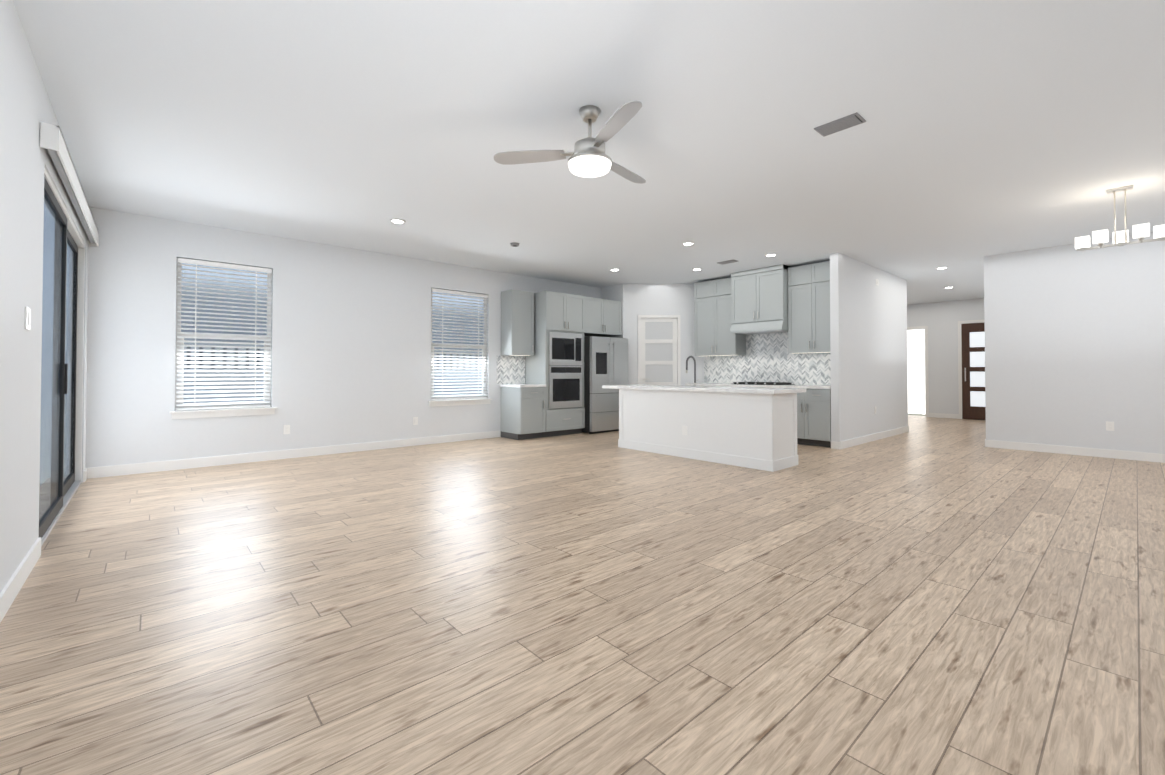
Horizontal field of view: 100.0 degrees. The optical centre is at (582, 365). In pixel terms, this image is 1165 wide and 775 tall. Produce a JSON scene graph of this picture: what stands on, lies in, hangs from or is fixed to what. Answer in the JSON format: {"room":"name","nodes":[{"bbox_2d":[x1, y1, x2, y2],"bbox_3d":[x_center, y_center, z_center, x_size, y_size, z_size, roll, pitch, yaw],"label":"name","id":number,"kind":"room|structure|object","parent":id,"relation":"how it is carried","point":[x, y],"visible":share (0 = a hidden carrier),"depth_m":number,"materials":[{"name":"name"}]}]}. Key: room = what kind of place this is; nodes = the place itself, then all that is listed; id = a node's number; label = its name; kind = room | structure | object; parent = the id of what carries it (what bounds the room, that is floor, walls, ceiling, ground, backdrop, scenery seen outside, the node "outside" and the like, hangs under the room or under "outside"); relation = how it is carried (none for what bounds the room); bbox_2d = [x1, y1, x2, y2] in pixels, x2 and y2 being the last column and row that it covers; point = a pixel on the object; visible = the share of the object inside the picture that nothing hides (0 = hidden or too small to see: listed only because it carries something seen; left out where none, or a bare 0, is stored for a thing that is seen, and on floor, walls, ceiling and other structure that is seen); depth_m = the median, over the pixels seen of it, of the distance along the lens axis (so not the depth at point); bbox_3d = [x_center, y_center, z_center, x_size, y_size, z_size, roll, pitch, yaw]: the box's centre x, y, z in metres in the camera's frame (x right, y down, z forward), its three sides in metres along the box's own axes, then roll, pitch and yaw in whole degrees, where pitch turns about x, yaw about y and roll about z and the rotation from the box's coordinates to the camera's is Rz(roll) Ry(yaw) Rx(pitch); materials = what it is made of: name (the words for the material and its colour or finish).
{"room":"empty living room","nodes":[
{"label":"empty living room","id":0,"kind":"room"},
{"bbox_2d":[0,415,1164,774],"bbox_3d":[3.911,1.246,6.368,15.935,0.060,10.984,1,-1,-41],"label":"floor","id":1,"kind":"structure","parent":0,"point":[928,595],"depth_m":2.26,"materials":[{"name":"brown wood"}]},
{"bbox_2d":[500,387,545,439],"bbox_3d":[-1.026,0.806,8.496,0.515,0.880,0.660,1,-1,-41],"label":"base cabinet","id":2,"kind":"object","parent":1,"relation":"on","point":[523,413],"visible":1,"depth_m":8.29,"materials":[{"name":"grey wood"}]},
{"bbox_2d":[500,384,545,386],"bbox_3d":[-1.039,0.344,8.504,0.537,0.040,0.641,1,-1,-41],"label":"countertop","id":3,"kind":"structure","parent":2,"relation":"on","point":[522,385],"depth_m":8.38,"materials":[{"name":"white stone"}]},
{"bbox_2d":[525,291,584,436],"bbox_3d":[-0.490,-0.022,8.981,0.900,2.550,0.660,1,-1,-41],"label":"tall cabinet","id":4,"kind":"object","parent":1,"relation":"on","point":[559,312],"visible":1,"depth_m":8.69,"materials":[{"name":"grey wood"}]},
{"bbox_2d":[549,332,581,364],"bbox_3d":[-0.280,-0.301,8.746,0.760,0.578,0.071,1,-1,-41],"label":"built-in microwave","id":5,"kind":"object","parent":4,"relation":"in","point":[565,348],"visible":0.98,"depth_m":8.73,"materials":[{"name":"silver metal"}]},
{"bbox_2d":[549,366,581,408],"bbox_3d":[-0.277,0.377,8.733,0.760,0.745,0.081,1,-1,-41],"label":"wall oven","id":6,"kind":"object","parent":4,"relation":"in","point":[565,386],"visible":0.98,"depth_m":8.72,"materials":[{"name":"silver metal"}]},
{"bbox_2d":[582,336,627,433],"bbox_3d":[0.283,0.361,9.524,0.960,1.800,0.849,1,-1,-41],"label":"refrigerator","id":7,"kind":"object","parent":1,"relation":"on","point":[605,360],"visible":0.54,"depth_m":9.12,"materials":[{"name":"metal"}]},
{"bbox_2d":[618,389,797,471],"bbox_3d":[1.588,0.780,6.688,0.628,0.882,2.458,1,-1,-41],"label":"kitchen island","id":8,"kind":"object","parent":1,"relation":"on","point":[752,427],"depth_m":6.15,"materials":[{"name":"white paint"}]},
{"bbox_2d":[602,385,805,392],"bbox_3d":[1.540,0.319,6.833,0.810,0.040,2.800,1,-1,-41],"label":"island countertop","id":9,"kind":"structure","parent":8,"relation":"on","point":[677,389],"depth_m":6.35,"materials":[{"name":"white stone"}]},
{"bbox_2d":[686,356,698,385],"bbox_3d":[1.593,0.076,7.078,0.242,0.443,0.099,1,-1,-41],"label":"gooseneck faucet","id":10,"kind":"object","parent":9,"relation":"on","point":[695,380],"visible":1,"depth_m":7.14,"materials":[{"name":"silver metal"}]},
{"bbox_2d":[716,386,830,447],"bbox_3d":[3.054,0.806,8.450,0.664,0.880,2.609,1,-1,-41],"label":"base cabinet","id":11,"kind":"object","parent":1,"relation":"on","point":[813,417],"visible":0.21,"depth_m":7.46,"materials":[{"name":"grey wood"}]},
{"bbox_2d":[685,383,830,388],"bbox_3d":[3.054,0.343,8.471,0.645,0.040,2.629,1,-1,-41],"label":"countertop","id":12,"kind":"structure","parent":11,"relation":"on","point":[767,386],"depth_m":8.05,"materials":[{"name":"white stone"}]},
{"bbox_2d":[734,382,794,384],"bbox_3d":[3.104,0.302,8.441,0.500,0.038,0.900,1,-1,-41],"label":"gas cooktop","id":13,"kind":"object","parent":12,"relation":"in","point":[769,383],"visible":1,"depth_m":8.25,"materials":[{"name":"black metal"}]},
{"bbox_2d":[0,0,1164,592],"bbox_3d":[3.911,-0.234,6.389,15.575,2.900,10.624,1,-1,-41],"label":"wall","id":14,"kind":"structure","parent":0,"point":[1074,348],"depth_m":6.56,"materials":[{"name":"paint"}]},
{"bbox_2d":[25,307,30,329],"bbox_3d":[-3.028,-0.257,2.671,0.010,0.120,0.120,1,-1,-41],"label":"light switch","id":15,"kind":"object","parent":14,"relation":"attached to","point":[27,318],"visible":1,"depth_m":2.66,"materials":[{"name":"white plastic"}]},
{"bbox_2d":[39,167,84,545],"bbox_3d":[-4.280,-0.036,3.998,0.096,2.436,2.642,1,-1,-41],"label":"door frame","id":16,"kind":"structure","parent":14,"relation":"attached to","point":[63,490],"depth_m":3.99,"materials":[{"name":"metal"}]},
{"bbox_2d":[40,122,98,246],"bbox_3d":[-4.203,-1.362,4.071,0.077,0.150,3.030,1,-1,-41],"label":"valance","id":17,"kind":"object","parent":14,"relation":"attached to","point":[52,141],"visible":1,"depth_m":3.43,"materials":[{"name":"wood"}]},
{"bbox_2d":[169,407,276,418],"bbox_3d":[-4.371,0.577,5.991,1.060,0.088,0.093,1,-1,-41],"label":"window sill","id":18,"kind":"structure","parent":14,"relation":"attached to","point":[217,413],"depth_m":5.95,"materials":[{"name":"white wood"}]},
{"bbox_2d":[175,258,271,409],"bbox_3d":[-4.426,-0.368,6.066,0.954,1.794,0.056,1,-1,-41],"label":"window","id":19,"kind":"structure","parent":14,"relation":"in","point":[200,335],"depth_m":5.99,"materials":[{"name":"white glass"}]},
{"bbox_2d":[176,258,271,409],"bbox_3d":[-4.385,-0.367,6.020,0.936,1.780,0.048,1,-1,-41],"label":"window blinds","id":20,"kind":"object","parent":19,"relation":"attached to","point":[220,265],"visible":1,"depth_m":5.99,"materials":[{"name":"white plastic"}]},
{"bbox_2d":[283,425,289,433],"bbox_3d":[-3.879,0.837,6.412,0.075,0.120,0.010,1,-1,-41],"label":"outlet","id":21,"kind":"object","parent":14,"relation":"attached to","point":[286,429],"visible":1,"depth_m":6.41,"materials":[{"name":"white plastic"}]},
{"bbox_2d":[413,417,417,424],"bbox_3d":[-2.582,0.853,7.557,0.075,0.120,0.010,1,-1,-41],"label":"outlet","id":22,"kind":"object","parent":14,"relation":"attached to","point":[415,420],"visible":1,"depth_m":7.55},
{"bbox_2d":[431,292,486,399],"bbox_3d":[-2.065,-0.339,8.151,1.034,1.794,0.056,1,-1,-41],"label":"window","id":23,"kind":"structure","parent":14,"relation":"in","point":[460,352],"depth_m":8.18,"materials":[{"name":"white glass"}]},
{"bbox_2d":[431,288,487,399],"bbox_3d":[-2.024,-0.337,8.105,1.016,1.780,0.048,1,-1,-41],"label":"window blinds","id":24,"kind":"object","parent":23,"relation":"attached to","point":[465,294],"visible":0.81,"depth_m":8.07,"materials":[{"name":"white plastic"}]},
{"bbox_2d":[428,399,491,406],"bbox_3d":[-2.010,0.607,8.076,1.140,0.088,0.093,1,-1,-41],"label":"window sill","id":25,"kind":"structure","parent":14,"relation":"attached to","point":[457,402],"depth_m":8.02,"materials":[{"name":"white wood"}]},
{"bbox_2d":[497,355,524,383],"bbox_3d":[-1.273,0.073,8.726,0.596,0.501,0.006,1,-1,-41],"label":"tile backsplash","id":26,"kind":"structure","parent":14,"relation":"attached to","point":[510,369],"depth_m":8.72,"materials":[{"name":"grey tile"}]},
{"bbox_2d":[501,290,533,355],"bbox_3d":[-1.137,-0.739,8.610,0.470,1.126,0.374,1,-1,-41],"label":"upper cabinet","id":27,"kind":"object","parent":14,"relation":"attached to","point":[517,322],"visible":1,"depth_m":8.48,"materials":[{"name":"grey wood"}]},
{"bbox_2d":[0,413,1164,622],"bbox_3d":[3.911,1.159,6.369,15.335,0.114,10.384,1,-1,-41],"label":"baseboard","id":28,"kind":"structure","parent":14,"relation":"attached to","point":[14,585],"depth_m":6.38,"materials":[{"name":"white wood"}]},
{"bbox_2d":[584,297,620,336],"bbox_3d":[0.215,-0.947,9.638,1.000,0.680,0.630,1,-1,-41],"label":"upper cabinet","id":29,"kind":"object","parent":14,"relation":"attached to","point":[602,317],"visible":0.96,"depth_m":9.43,"materials":[{"name":"grey wood"}]},
{"bbox_2d":[638,315,680,385],"bbox_3d":[1.526,0.126,9.738,0.844,2.277,0.108,0,-1,1],"label":"pantry door","id":30,"kind":"structure","parent":14,"relation":"in","point":[659,352],"depth_m":9.76,"materials":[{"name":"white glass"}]},
{"bbox_2d":[694,277,745,355],"bbox_3d":[2.577,-0.895,9.234,0.374,1.416,0.890,1,-1,-41],"label":"upper cabinet","id":31,"kind":"object","parent":14,"relation":"attached to","point":[713,336],"visible":0.85,"depth_m":9.11,"materials":[{"name":"grey wood"}]},
{"bbox_2d":[730,264,790,334],"bbox_3d":[3.128,-1.113,8.486,0.542,1.074,0.951,1,-1,-41],"label":"wood range hood","id":32,"kind":"object","parent":14,"relation":"attached to","point":[759,300],"visible":0.96,"depth_m":8.29,"materials":[{"name":"grey wood"}]},
{"bbox_2d":[704,332,830,384],"bbox_3d":[3.288,-0.134,8.698,0.006,0.914,2.649,1,-1,-41],"label":"tile backsplash","id":33,"kind":"structure","parent":14,"relation":"attached to","point":[767,357],"depth_m":8.66,"materials":[{"name":"grey tile"}]},
{"bbox_2d":[788,261,829,353],"bbox_3d":[3.768,-0.914,7.885,0.374,1.416,0.779,1,-1,-41],"label":"upper cabinet","id":34,"kind":"object","parent":14,"relation":"attached to","point":[809,308],"visible":0.79,"depth_m":7.81,"materials":[{"name":"grey wood"}]},
{"bbox_2d":[907,326,928,416],"bbox_3d":[8.448,0.148,12.812,0.018,2.320,1.030,1,-1,-41],"label":"door frame","id":35,"kind":"structure","parent":14,"relation":"attached to","point":[926,374],"depth_m":12.45,"materials":[{"name":"white wood"}]},
{"bbox_2d":[958,319,985,419],"bbox_3d":[9.527,0.095,11.530,0.095,2.390,1.080,1,-1,-41],"label":"front door","id":36,"kind":"structure","parent":14,"relation":"in","point":[971,358],"depth_m":11.75,"materials":[{"name":"brown wood"}]},
{"bbox_2d":[1106,421,1113,430],"bbox_3d":[6.968,0.797,6.457,0.010,0.120,0.075,1,-1,-41],"label":"outlet","id":37,"kind":"object","parent":14,"relation":"attached to","point":[1109,426],"visible":1,"depth_m":6.46,"materials":[{"name":"white plastic"}]},
{"bbox_2d":[13,0,1164,304],"bbox_3d":[3.911,-1.714,6.410,15.935,0.060,10.984,1,-1,-41],"label":"ceiling","id":38,"kind":"structure","parent":0,"point":[987,128],"depth_m":3.50,"materials":[{"name":"paint"}]},
{"bbox_2d":[390,218,405,223],"bbox_3d":[-2.155,-1.687,5.705,0.170,0.014,0.170,1,-1,-41],"label":"recessed light","id":39,"kind":"object","parent":38,"relation":"in","point":[397,221],"visible":1,"depth_m":5.69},
{"bbox_2d":[510,242,518,246],"bbox_3d":[-0.930,-1.661,6.720,0.130,0.036,0.130,1,-1,-41],"label":"smoke detector","id":40,"kind":"object","parent":38,"relation":"attached to","point":[514,244],"visible":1,"depth_m":6.69,"materials":[{"name":"plastic"}]},
{"bbox_2d":[494,101,645,183],"bbox_3d":[0.163,-1.516,3.343,1.119,0.421,1.169,1,-1,-41],"label":"ceiling fan","id":41,"kind":"object","parent":38,"relation":"hanging from","point":[589,158],"visible":1,"depth_m":3.26,"materials":[{"name":"silver metal"}]},
{"bbox_2d":[682,242,693,245],"bbox_3d":[1.449,-1.672,6.700,0.170,0.014,0.170,1,-1,-41],"label":"recessed light","id":42,"kind":"object","parent":38,"relation":"in","point":[687,243],"visible":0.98,"depth_m":6.67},
{"bbox_2d":[717,259,737,264],"bbox_3d":[2.318,-1.656,7.815,0.150,0.014,0.300,1,-1,-41],"label":"ceiling vent","id":43,"kind":"object","parent":38,"relation":"in","point":[728,261],"visible":1,"depth_m":7.80,"materials":[{"name":"metal"}]},
{"bbox_2d":[765,253,776,256],"bbox_3d":[2.828,-1.663,7.345,0.170,0.014,0.170,1,-1,-41],"label":"recessed light","id":44,"kind":"object","parent":38,"relation":"in","point":[770,254],"visible":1,"depth_m":7.32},
{"bbox_2d":[814,112,865,136],"bbox_3d":[1.839,-1.718,3.496,0.170,0.014,0.290,1,-1,-41],"label":"ceiling vent","id":45,"kind":"object","parent":38,"relation":"in","point":[843,123],"visible":0.98,"depth_m":3.47,"materials":[{"name":"metal"}]},
{"bbox_2d":[1075,185,1164,250],"bbox_3d":[5.172,-1.433,4.702,0.284,0.549,0.624,1,-1,-41],"label":"linear chandelier","id":46,"kind":"object","parent":38,"relation":"hanging from","point":[1141,232],"visible":1,"depth_m":4.69,"materials":[{"name":"white glass"}]},
{"label":"outside","id":47,"kind":"structure","parent":0,"visible":0},
{"bbox_2d":[39,203,68,486],"bbox_3d":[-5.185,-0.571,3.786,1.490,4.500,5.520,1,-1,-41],"label":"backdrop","id":48,"kind":"structure","parent":47,"point":[43,454],"depth_m":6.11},
{"bbox_2d":[181,263,482,402],"bbox_3d":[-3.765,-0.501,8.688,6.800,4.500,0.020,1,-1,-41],"label":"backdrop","id":49,"kind":"structure","parent":47,"point":[219,303],"depth_m":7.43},
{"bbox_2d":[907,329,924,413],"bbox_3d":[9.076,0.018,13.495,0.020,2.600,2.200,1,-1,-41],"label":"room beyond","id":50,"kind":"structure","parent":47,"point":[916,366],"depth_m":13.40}
]}

